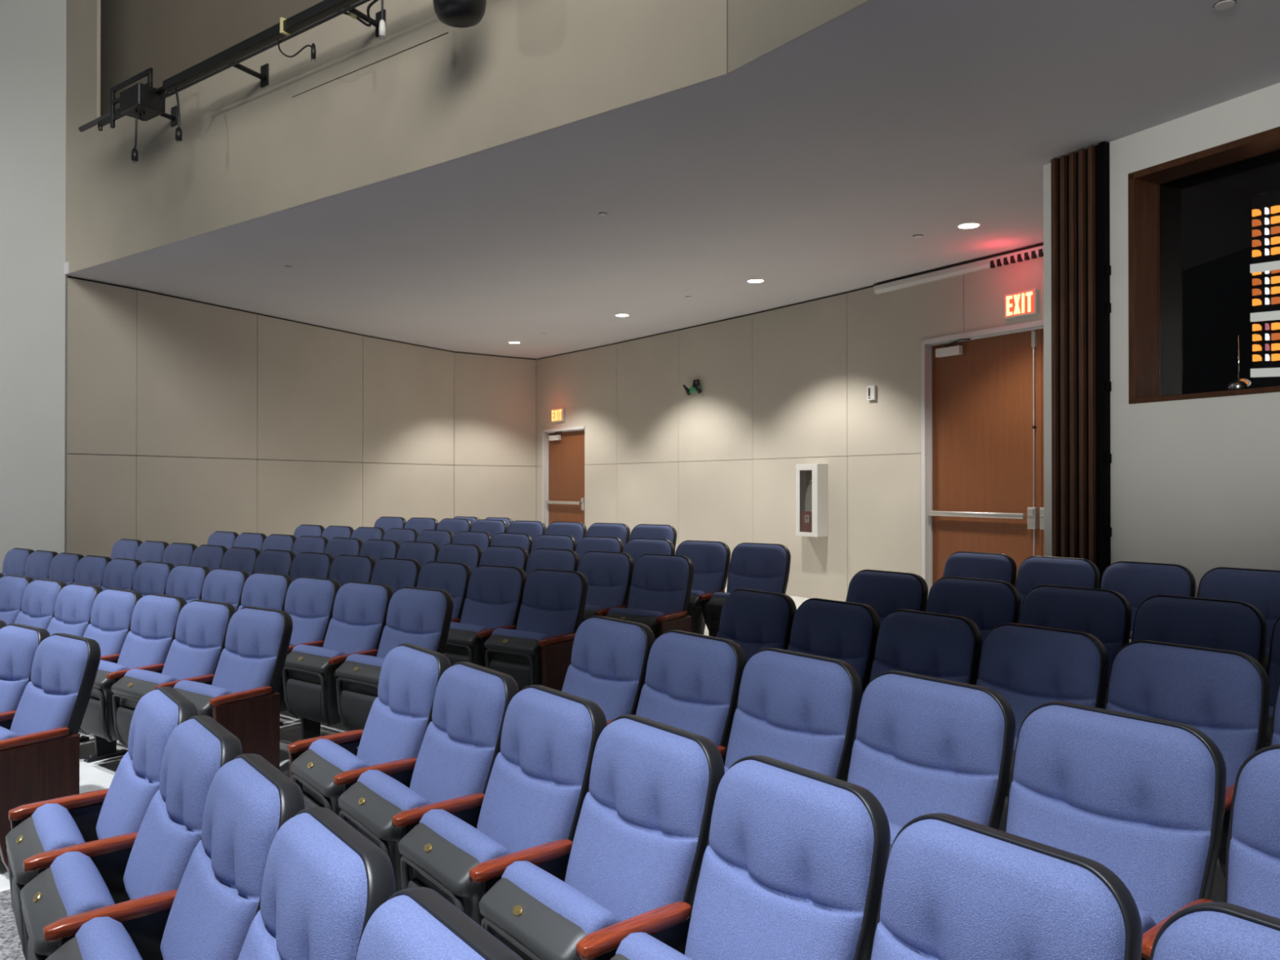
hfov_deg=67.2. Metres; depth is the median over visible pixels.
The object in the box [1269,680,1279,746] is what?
chair
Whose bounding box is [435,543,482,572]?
chair
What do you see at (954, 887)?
chair
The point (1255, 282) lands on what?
lamp
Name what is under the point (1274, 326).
lamp
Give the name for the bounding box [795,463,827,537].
fire extinguisher cabinet
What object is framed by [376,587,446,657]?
cushion
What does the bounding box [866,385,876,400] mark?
fire alarm strobe
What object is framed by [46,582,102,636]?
chair
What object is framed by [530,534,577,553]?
chair
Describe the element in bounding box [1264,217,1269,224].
lamp
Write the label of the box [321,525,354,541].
chair
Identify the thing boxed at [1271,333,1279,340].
lamp
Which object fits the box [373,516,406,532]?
chair
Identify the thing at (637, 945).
seat cushion
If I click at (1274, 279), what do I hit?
lamp
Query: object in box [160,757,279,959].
cushion
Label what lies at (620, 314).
recessed light
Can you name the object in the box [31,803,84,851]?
seat cushion
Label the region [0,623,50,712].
chair
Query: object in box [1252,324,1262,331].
lamp
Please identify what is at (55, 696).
cushion
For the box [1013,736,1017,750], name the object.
seat cushion
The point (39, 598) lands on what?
chair
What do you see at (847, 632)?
chair
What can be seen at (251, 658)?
cushion
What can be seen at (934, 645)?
cushion
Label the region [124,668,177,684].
seat cushion
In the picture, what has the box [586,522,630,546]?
chair
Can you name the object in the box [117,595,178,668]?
cushion
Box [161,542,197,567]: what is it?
chair
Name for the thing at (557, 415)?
exit sign
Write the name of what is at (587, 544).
chair
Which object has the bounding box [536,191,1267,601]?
wall
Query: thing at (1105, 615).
chair
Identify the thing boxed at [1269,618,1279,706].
cushion
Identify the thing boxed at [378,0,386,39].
power cable
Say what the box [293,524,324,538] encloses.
chair
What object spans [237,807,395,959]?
chair
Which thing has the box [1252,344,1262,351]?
lamp
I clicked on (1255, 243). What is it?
lamp
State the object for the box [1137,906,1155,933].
seat cushion
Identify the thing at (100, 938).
seat cushion
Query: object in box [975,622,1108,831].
chair
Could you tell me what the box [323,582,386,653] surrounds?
cushion
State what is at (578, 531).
chair
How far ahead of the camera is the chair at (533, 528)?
9.83 m
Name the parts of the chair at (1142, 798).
armrest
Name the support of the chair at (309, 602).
on the floor
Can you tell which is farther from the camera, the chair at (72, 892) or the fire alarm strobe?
the fire alarm strobe
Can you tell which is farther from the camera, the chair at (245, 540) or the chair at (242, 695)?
the chair at (245, 540)
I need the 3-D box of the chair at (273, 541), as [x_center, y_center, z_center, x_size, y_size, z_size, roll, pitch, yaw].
[-3.707,1.027,9.446,0.538,0.972,0.502,0,0,37]
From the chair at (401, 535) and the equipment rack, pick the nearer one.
the equipment rack
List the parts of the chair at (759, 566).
armrest, pan panel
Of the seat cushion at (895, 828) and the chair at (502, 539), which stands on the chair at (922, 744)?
the seat cushion at (895, 828)
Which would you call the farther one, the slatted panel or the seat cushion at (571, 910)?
the slatted panel
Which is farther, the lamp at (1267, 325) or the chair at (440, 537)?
the chair at (440, 537)
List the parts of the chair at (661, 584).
armrest, armrest, panel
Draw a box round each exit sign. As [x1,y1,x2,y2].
[551,408,564,422]
[1004,288,1038,319]
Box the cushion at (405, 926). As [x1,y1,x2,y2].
[355,894,486,959]
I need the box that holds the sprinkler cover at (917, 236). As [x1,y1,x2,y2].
[912,234,923,238]
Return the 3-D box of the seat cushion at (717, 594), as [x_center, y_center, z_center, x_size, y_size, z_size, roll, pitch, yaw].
[0.727,1.018,7.019,0.429,0.389,0.146,0,0,37]
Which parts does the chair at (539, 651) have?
armrest, pan panel, panel, armrest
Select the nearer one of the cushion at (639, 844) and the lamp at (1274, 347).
the cushion at (639, 844)
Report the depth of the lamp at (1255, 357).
5.86 m
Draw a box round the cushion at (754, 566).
[726,543,786,593]
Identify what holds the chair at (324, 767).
on the floor
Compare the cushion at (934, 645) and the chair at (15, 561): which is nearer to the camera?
the cushion at (934, 645)
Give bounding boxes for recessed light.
[507,341,520,343]
[614,313,629,316]
[746,279,764,283]
[956,222,981,229]
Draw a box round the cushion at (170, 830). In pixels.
[123,718,221,899]
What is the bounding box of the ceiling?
[63,0,1279,359]
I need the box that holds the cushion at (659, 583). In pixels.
[626,555,689,614]
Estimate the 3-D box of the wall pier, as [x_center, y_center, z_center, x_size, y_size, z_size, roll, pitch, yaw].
[-5.717,-4.705,9.877,0.732,5.123,0.034,0,0,36]
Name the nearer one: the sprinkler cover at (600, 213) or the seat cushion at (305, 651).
the seat cushion at (305, 651)
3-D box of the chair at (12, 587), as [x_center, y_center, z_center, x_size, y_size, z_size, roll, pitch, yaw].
[-4.683,1.183,6.883,0.543,0.972,0.502,0,0,37]
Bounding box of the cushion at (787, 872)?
[684,760,874,959]
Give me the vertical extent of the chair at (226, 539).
0.972 m
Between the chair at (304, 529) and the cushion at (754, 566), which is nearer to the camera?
the cushion at (754, 566)
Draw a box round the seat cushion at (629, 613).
[608,607,663,624]
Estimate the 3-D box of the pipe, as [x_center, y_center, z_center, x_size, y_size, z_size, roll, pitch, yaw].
[-2.685,-3.294,7.260,6.305,0.426,0.509,0,0,37]
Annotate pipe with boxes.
[78,0,386,132]
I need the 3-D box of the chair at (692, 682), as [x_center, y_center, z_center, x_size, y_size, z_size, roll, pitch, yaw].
[0.086,1.099,3.686,0.502,0.972,0.571,0,0,-38]
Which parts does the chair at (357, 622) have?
armrest, pan panel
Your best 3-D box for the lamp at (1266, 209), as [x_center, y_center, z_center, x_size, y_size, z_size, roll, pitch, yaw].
[3.784,-1.625,5.819,0.018,0.040,0.016,0,0,-28]
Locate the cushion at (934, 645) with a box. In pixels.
[869,611,973,684]
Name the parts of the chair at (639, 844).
pan panel, number plate, armrest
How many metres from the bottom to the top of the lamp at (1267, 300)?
0.040 m
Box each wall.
[0,0,67,573]
[66,275,536,557]
[96,0,869,265]
[100,0,362,115]
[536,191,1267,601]
[1043,82,1279,597]
[1160,149,1279,396]
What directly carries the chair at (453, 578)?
on the floor
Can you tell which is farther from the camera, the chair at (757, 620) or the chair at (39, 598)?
the chair at (39, 598)
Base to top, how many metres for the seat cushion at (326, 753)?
0.389 m
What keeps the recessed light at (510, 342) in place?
in the ceiling
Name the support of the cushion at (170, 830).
on the chair at (72, 892)
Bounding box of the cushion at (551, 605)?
[515,569,582,636]
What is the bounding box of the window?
[1128,126,1279,404]
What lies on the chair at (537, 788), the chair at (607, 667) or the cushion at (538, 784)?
the cushion at (538, 784)
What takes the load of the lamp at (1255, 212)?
on the equipment rack
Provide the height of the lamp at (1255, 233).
0.040 m
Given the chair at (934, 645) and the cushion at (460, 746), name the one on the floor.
the chair at (934, 645)
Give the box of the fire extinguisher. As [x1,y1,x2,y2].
[804,479,812,511]
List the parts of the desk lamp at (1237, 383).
stem, lamp shade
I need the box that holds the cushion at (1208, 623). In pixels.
[1133,596,1260,661]
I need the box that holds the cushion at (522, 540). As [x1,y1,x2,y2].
[489,533,528,551]
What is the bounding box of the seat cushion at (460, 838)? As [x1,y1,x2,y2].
[419,808,511,862]
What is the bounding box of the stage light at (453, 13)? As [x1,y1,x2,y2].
[432,0,486,27]
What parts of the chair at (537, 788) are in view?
number plate, pan panel, armrest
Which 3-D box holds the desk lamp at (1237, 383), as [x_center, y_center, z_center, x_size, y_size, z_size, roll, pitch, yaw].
[3.616,-0.692,5.830,0.156,0.360,0.156,0,0,-28]
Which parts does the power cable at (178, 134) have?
cord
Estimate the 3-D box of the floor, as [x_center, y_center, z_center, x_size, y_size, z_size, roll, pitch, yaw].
[-2.000,1.556,8.791,15.000,0.342,17.000,0,0,0]
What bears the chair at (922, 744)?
on the floor
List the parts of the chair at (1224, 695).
armrest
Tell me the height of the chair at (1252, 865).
0.972 m
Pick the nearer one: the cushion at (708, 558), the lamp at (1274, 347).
the lamp at (1274, 347)
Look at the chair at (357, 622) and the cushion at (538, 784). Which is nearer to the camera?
the cushion at (538, 784)
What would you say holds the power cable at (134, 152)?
hanging from the pipe
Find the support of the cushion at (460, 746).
on the chair at (460, 748)
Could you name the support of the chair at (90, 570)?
on the floor
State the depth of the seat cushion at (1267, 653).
4.65 m
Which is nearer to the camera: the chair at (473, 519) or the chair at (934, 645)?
the chair at (934, 645)
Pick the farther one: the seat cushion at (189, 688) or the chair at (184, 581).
the chair at (184, 581)
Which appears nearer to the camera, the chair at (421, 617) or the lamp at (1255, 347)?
the chair at (421, 617)
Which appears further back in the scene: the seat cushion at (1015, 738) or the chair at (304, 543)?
the chair at (304, 543)
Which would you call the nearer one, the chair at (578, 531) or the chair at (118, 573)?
the chair at (118, 573)
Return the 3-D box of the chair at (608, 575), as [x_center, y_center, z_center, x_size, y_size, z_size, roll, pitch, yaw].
[-0.381,1.012,6.949,0.538,0.972,0.502,0,0,37]
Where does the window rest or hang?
in the wall at (1195, 482)
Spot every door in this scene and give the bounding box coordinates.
[542,426,586,528]
[920,320,1044,598]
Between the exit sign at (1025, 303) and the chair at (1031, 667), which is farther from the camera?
the exit sign at (1025, 303)
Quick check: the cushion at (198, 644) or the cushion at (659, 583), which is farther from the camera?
the cushion at (659, 583)
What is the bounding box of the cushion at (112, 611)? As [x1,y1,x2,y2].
[83,589,134,656]
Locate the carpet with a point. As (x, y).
(11, 945)
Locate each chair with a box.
[0,547,35,576]
[0,574,34,625]
[0,619,6,629]
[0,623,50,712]
[0,632,100,871]
[5,686,197,959]
[13,578,66,630]
[20,715,242,959]
[22,550,58,580]
[45,753,304,959]
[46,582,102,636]
[47,552,84,585]
[73,555,111,586]
[79,593,186,763]
[80,587,142,742]
[100,557,142,591]
[106,599,236,747]
[110,538,142,559]
[132,560,174,596]
[135,540,168,563]
[154,606,293,769]
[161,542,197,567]
[164,564,210,604]
[190,544,227,571]
[201,568,249,611]
[207,531,238,550]
[221,546,260,575]
[233,532,266,552]
[237,572,293,610]
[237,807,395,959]
[253,549,296,575]
[261,533,297,551]
[276,576,340,726]
[282,581,393,742]
[287,643,451,825]
[289,551,334,581]
[292,535,328,555]
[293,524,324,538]
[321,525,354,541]
[324,537,363,559]
[328,554,376,586]
[328,586,453,730]
[337,662,519,892]
[351,526,385,543]
[355,886,523,959]
[359,538,399,562]
[370,557,422,593]
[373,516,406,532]
[382,528,418,546]
[395,541,439,567]
[398,684,607,937]
[404,517,438,533]
[416,529,453,548]
[416,560,471,618]
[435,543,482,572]
[436,518,471,536]
[443,564,527,666]
[452,530,492,552]
[453,515,479,524]
[470,519,507,538]
[476,568,587,691]
[479,545,528,572]
[479,715,724,959]
[484,517,512,526]
[489,532,533,555]
[506,520,546,541]
[524,547,579,577]
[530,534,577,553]
[545,521,586,543]
[561,615,655,724]
[575,536,624,559]
[577,551,634,623]
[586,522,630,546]
[594,553,693,639]
[609,755,890,959]
[623,537,675,608]
[629,524,676,547]
[635,630,746,765]
[675,540,730,635]
[698,542,791,636]
[715,588,796,662]
[724,648,862,781]
[786,598,880,696]
[845,569,928,623]
[845,608,982,782]
[847,671,1015,959]
[871,813,1142,959]
[924,576,1021,651]
[942,551,1017,586]
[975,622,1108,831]
[1005,701,1226,959]
[1015,555,1099,622]
[1018,584,1132,688]
[1099,560,1195,643]
[1103,595,1266,708]
[1104,640,1270,877]
[1149,902,1279,959]
[1196,567,1279,674]
[1225,744,1279,918]
[1264,616,1279,747]
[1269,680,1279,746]
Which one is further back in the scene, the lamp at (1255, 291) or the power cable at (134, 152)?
the power cable at (134, 152)
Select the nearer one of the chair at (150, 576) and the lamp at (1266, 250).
the lamp at (1266, 250)
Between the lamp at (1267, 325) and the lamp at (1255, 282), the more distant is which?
the lamp at (1255, 282)
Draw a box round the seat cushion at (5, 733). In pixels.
[0,726,19,740]
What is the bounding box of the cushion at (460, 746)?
[409,664,505,803]
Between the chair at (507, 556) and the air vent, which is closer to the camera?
the chair at (507, 556)
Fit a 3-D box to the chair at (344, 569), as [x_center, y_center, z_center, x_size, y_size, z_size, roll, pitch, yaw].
[-2.350,1.071,7.329,0.547,0.972,0.502,0,0,37]
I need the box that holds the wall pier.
[65,0,100,273]
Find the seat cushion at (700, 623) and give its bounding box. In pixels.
[690,590,705,628]
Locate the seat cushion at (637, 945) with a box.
[615,932,692,959]
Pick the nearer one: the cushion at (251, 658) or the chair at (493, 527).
the cushion at (251, 658)
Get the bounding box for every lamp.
[1222,335,1253,391]
[1252,208,1261,217]
[1252,219,1261,226]
[1252,229,1261,236]
[1252,240,1261,247]
[1252,249,1261,257]
[1252,271,1261,275]
[1252,278,1261,285]
[1252,288,1261,295]
[1252,298,1261,306]
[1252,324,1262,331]
[1252,333,1262,341]
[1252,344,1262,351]
[1252,354,1262,361]
[1264,207,1269,214]
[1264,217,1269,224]
[1264,227,1269,235]
[1264,238,1269,244]
[1264,248,1269,255]
[1265,277,1269,284]
[1265,287,1269,294]
[1265,297,1269,304]
[1265,323,1269,329]
[1265,333,1269,340]
[1265,343,1269,351]
[1265,354,1269,360]
[1271,205,1279,213]
[1271,215,1279,224]
[1271,226,1279,234]
[1271,236,1279,244]
[1271,246,1279,254]
[1271,269,1279,273]
[1271,275,1279,284]
[1271,286,1279,293]
[1271,297,1279,304]
[1271,322,1279,329]
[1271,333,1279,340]
[1271,343,1279,351]
[1271,353,1279,360]
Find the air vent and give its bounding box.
[873,243,1043,293]
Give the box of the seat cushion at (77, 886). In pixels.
[49,851,115,916]
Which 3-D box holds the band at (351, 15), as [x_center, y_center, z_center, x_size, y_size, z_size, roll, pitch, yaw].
[-2.022,-3.287,6.795,0.056,0.057,0.045,0,0,37]
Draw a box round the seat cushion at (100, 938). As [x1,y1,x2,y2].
[75,916,142,959]
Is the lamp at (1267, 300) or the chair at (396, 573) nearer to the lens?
the lamp at (1267, 300)
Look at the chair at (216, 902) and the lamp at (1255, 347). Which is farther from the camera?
the lamp at (1255, 347)
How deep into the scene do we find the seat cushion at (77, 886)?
2.57 m
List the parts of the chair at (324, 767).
number plate, pan panel, panel, armrest, armrest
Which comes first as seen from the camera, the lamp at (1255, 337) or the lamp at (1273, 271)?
the lamp at (1273, 271)
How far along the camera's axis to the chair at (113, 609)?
5.97 m
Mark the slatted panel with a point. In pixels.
(1082, 457)
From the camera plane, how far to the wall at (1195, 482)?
5.75 m
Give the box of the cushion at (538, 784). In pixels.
[476,688,592,853]
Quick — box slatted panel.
[1050,141,1111,589]
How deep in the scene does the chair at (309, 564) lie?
7.69 m
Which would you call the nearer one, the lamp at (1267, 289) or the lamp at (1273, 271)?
the lamp at (1273, 271)
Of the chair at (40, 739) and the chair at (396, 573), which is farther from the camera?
the chair at (396, 573)
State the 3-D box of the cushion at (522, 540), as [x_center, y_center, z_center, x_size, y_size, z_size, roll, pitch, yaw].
[-1.229,0.736,8.759,0.483,0.485,0.200,0,0,37]
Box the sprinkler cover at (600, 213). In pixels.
[598,212,607,215]
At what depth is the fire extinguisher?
11.21 m
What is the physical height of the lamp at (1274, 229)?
0.040 m
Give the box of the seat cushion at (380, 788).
[356,769,431,810]
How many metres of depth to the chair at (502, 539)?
8.74 m
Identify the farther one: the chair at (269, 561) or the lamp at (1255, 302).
the chair at (269, 561)
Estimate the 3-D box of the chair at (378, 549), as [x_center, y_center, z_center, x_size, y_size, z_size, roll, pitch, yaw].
[-2.460,1.021,8.510,0.538,0.972,0.502,0,0,37]
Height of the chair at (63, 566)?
0.972 m
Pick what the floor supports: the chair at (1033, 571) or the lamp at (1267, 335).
the chair at (1033, 571)
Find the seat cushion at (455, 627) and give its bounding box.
[449,622,488,639]
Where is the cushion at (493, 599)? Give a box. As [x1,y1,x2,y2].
[460,565,521,629]
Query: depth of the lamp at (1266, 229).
5.82 m
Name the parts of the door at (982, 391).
closer arm, vertical rod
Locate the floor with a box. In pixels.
[0,586,1225,902]
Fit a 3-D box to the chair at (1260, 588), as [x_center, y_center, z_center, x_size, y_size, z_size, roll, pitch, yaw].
[3.052,0.949,4.890,0.502,0.972,0.545,0,0,-38]
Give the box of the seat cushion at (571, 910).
[501,861,621,934]
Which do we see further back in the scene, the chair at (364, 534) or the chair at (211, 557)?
the chair at (364, 534)
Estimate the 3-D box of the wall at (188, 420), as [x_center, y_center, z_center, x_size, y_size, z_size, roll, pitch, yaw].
[-4.173,-0.183,13.594,0.686,3.876,7.912,0,0,32]
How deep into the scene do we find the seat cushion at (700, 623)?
7.17 m
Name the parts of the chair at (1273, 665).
pan panel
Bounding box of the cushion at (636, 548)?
[623,538,671,564]
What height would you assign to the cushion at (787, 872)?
0.485 m
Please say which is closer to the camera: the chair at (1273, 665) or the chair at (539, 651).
the chair at (1273, 665)
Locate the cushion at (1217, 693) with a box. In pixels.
[1105,642,1262,787]
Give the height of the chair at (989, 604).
0.972 m
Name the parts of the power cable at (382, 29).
cord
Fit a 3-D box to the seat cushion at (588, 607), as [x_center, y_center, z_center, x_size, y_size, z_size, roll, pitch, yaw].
[-0.432,1.068,6.849,0.428,0.389,0.146,0,0,37]
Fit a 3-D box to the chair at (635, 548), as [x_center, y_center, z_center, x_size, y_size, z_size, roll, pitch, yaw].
[-0.055,0.966,7.748,0.540,0.972,0.502,0,0,37]
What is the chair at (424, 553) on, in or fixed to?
on the floor
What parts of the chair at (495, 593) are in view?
armrest, pan panel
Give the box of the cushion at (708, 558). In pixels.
[675,541,726,593]
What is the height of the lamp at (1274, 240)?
0.040 m
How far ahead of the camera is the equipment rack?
5.82 m
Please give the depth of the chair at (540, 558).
7.32 m
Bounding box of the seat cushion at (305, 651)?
[291,644,345,657]
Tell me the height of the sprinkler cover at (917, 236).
0.008 m
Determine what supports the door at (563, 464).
in the wall at (784, 388)
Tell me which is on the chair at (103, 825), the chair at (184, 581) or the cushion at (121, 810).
the cushion at (121, 810)
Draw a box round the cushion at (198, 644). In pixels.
[161,600,227,679]
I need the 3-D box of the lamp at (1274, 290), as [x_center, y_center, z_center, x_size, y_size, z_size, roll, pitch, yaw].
[3.813,-1.137,5.761,0.018,0.040,0.070,0,0,-28]
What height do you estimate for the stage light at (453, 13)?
0.598 m
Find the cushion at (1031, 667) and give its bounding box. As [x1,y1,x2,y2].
[976,625,1100,737]
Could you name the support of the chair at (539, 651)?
on the floor
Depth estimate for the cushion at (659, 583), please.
6.67 m
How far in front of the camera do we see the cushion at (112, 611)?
5.97 m
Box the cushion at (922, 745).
[847,674,1004,826]
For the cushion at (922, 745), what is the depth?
2.84 m
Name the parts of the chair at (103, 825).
pan panel, number plate, panel, armrest, armrest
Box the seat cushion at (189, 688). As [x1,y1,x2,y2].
[173,680,232,697]
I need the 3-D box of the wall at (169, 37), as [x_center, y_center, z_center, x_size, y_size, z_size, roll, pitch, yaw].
[-0.600,-4.815,8.028,13.200,4.924,12.000,0,0,0]
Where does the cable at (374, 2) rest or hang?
attached to the pipe
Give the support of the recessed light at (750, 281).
in the ceiling
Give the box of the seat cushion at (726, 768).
[724,765,728,773]
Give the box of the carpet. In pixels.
[0,888,25,959]
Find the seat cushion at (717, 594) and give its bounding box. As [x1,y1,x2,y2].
[711,591,730,598]
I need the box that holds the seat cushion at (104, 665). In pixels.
[97,659,128,671]
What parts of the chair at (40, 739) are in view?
armrest, armrest, panel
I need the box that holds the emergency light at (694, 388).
[682,378,702,395]
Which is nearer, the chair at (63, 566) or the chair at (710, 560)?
the chair at (710, 560)
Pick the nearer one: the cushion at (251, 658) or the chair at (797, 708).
the chair at (797, 708)
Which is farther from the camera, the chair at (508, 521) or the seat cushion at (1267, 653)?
the chair at (508, 521)
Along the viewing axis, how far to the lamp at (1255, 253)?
5.86 m
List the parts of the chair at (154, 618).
pan panel, armrest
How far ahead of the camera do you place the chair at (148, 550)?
9.29 m
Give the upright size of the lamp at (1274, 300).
0.040 m
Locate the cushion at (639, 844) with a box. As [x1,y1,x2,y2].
[564,718,709,920]
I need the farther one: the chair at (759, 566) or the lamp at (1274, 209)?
the chair at (759, 566)
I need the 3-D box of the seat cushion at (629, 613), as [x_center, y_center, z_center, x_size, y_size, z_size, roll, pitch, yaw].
[-0.016,1.066,6.537,0.428,0.389,0.146,0,0,37]
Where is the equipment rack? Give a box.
[1249,189,1279,388]
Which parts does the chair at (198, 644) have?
pan panel, armrest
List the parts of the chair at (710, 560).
pan panel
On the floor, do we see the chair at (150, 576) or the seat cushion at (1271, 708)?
the chair at (150, 576)
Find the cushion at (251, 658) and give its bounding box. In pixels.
[212,608,283,693]
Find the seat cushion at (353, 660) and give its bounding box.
[345,653,384,666]
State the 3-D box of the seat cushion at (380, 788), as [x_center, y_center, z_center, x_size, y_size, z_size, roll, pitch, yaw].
[-0.825,1.218,3.284,0.146,0.389,0.431,0,0,-37]
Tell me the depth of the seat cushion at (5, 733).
4.13 m
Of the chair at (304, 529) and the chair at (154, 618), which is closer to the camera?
the chair at (154, 618)
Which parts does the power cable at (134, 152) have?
cord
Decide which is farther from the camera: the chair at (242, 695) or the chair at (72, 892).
the chair at (242, 695)
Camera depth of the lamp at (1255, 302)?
5.86 m
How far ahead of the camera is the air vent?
9.47 m
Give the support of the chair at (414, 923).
on the floor
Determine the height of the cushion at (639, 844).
0.485 m
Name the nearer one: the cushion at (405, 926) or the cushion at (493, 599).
the cushion at (405, 926)
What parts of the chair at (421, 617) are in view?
armrest, pan panel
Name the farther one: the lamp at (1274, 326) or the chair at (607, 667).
the lamp at (1274, 326)
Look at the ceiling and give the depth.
7.21 m
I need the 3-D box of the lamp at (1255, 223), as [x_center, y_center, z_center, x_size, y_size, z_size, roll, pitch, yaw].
[3.756,-1.568,5.872,0.018,0.040,0.045,0,0,-28]
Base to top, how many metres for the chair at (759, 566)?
0.972 m
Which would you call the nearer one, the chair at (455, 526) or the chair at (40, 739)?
the chair at (40, 739)
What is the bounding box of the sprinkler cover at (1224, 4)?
[1213,0,1236,9]
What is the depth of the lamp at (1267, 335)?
5.81 m
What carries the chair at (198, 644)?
on the floor
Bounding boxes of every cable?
[131,110,137,164]
[156,85,182,143]
[277,37,315,62]
[337,0,378,26]
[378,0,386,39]
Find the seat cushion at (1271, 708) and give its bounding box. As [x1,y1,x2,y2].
[1268,706,1273,716]
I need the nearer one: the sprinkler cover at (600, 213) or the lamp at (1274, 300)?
the lamp at (1274, 300)
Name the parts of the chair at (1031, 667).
pan panel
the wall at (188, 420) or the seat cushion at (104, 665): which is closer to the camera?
the seat cushion at (104, 665)
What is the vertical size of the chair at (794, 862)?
0.972 m
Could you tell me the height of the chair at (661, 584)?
0.972 m
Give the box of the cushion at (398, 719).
[356,645,438,765]
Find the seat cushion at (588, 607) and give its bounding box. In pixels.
[584,604,603,611]
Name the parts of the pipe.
pipe bracket, wall arm, wall arm, wall arm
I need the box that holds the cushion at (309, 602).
[284,577,333,644]
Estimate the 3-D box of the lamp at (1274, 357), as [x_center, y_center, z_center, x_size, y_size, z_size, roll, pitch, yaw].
[3.813,-0.735,5.759,0.018,0.040,0.070,0,0,-28]
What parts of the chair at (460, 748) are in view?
number plate, pan panel, armrest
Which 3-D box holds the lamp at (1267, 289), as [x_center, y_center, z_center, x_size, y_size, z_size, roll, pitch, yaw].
[3.784,-1.141,5.816,0.018,0.040,0.016,0,0,-28]
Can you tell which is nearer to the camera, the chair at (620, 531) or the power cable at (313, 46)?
the power cable at (313, 46)
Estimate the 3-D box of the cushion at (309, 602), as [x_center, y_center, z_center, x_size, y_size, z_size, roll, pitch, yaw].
[-2.147,0.877,6.119,0.486,0.485,0.200,0,0,38]
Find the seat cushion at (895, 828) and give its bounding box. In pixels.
[888,821,902,844]
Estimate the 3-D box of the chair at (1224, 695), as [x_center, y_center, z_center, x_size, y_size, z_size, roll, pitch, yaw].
[1.704,1.046,3.125,0.502,0.972,0.542,0,0,-36]
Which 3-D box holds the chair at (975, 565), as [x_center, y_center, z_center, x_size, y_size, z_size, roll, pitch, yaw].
[2.059,0.957,6.146,0.501,0.972,0.584,0,0,-38]
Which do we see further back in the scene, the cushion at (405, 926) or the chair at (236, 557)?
the chair at (236, 557)
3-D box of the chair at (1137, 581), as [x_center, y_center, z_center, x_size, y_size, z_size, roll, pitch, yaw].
[2.725,0.952,5.303,0.502,0.972,0.545,0,0,-38]
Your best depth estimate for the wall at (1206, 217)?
6.86 m
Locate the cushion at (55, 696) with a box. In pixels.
[9,635,88,735]
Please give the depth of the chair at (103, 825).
3.06 m
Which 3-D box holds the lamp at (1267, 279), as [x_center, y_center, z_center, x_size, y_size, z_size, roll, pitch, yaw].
[3.784,-1.203,5.817,0.018,0.040,0.016,0,0,-28]
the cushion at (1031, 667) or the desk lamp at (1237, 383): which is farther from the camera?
the desk lamp at (1237, 383)
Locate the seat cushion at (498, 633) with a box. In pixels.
[491,628,550,640]
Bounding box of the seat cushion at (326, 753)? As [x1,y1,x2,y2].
[308,738,369,771]
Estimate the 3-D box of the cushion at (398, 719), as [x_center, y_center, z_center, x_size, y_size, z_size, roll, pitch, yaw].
[-0.973,0.929,3.830,0.200,0.485,0.485,0,0,-37]
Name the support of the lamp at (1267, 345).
on the equipment rack
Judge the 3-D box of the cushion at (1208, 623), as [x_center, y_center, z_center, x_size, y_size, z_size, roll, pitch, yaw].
[2.340,0.760,4.109,0.200,0.485,0.508,0,0,-38]
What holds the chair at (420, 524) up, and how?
on the floor
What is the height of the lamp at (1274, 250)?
0.040 m
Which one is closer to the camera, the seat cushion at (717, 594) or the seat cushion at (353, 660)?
the seat cushion at (353, 660)
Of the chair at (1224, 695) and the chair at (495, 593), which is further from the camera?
the chair at (495, 593)
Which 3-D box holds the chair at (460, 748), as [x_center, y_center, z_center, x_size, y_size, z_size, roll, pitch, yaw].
[-0.725,1.162,3.336,0.502,0.972,0.541,0,0,-37]
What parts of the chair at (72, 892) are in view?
pan panel, number plate, armrest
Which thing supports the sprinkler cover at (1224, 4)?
attached to the ceiling
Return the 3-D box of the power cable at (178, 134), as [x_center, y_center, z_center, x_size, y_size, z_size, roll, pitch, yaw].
[-3.924,-3.021,8.044,0.382,0.498,0.055,0,0,40]
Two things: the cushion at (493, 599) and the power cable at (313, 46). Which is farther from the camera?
the power cable at (313, 46)
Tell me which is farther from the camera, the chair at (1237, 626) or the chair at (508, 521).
the chair at (508, 521)
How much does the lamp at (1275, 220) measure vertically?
0.040 m
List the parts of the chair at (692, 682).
armrest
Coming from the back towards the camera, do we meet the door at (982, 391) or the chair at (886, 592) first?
the door at (982, 391)
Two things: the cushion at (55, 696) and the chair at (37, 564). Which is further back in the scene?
the chair at (37, 564)
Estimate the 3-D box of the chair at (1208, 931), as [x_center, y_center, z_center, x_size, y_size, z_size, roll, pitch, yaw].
[0.854,1.150,1.248,0.502,0.972,0.541,0,0,-37]
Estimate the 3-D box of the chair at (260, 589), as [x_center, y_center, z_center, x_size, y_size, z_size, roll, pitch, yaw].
[-2.639,1.115,6.372,0.542,0.972,0.502,0,0,38]
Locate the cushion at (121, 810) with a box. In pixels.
[95,689,178,839]
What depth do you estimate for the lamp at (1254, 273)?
5.87 m
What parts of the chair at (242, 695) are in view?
armrest, armrest, panel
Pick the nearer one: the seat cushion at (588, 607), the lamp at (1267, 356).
the lamp at (1267, 356)
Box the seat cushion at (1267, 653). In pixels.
[1265,647,1269,656]
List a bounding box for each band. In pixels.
[280,17,292,35]
[348,11,357,18]
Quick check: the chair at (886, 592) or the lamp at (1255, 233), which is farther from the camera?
the lamp at (1255, 233)
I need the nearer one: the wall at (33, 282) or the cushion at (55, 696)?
the cushion at (55, 696)

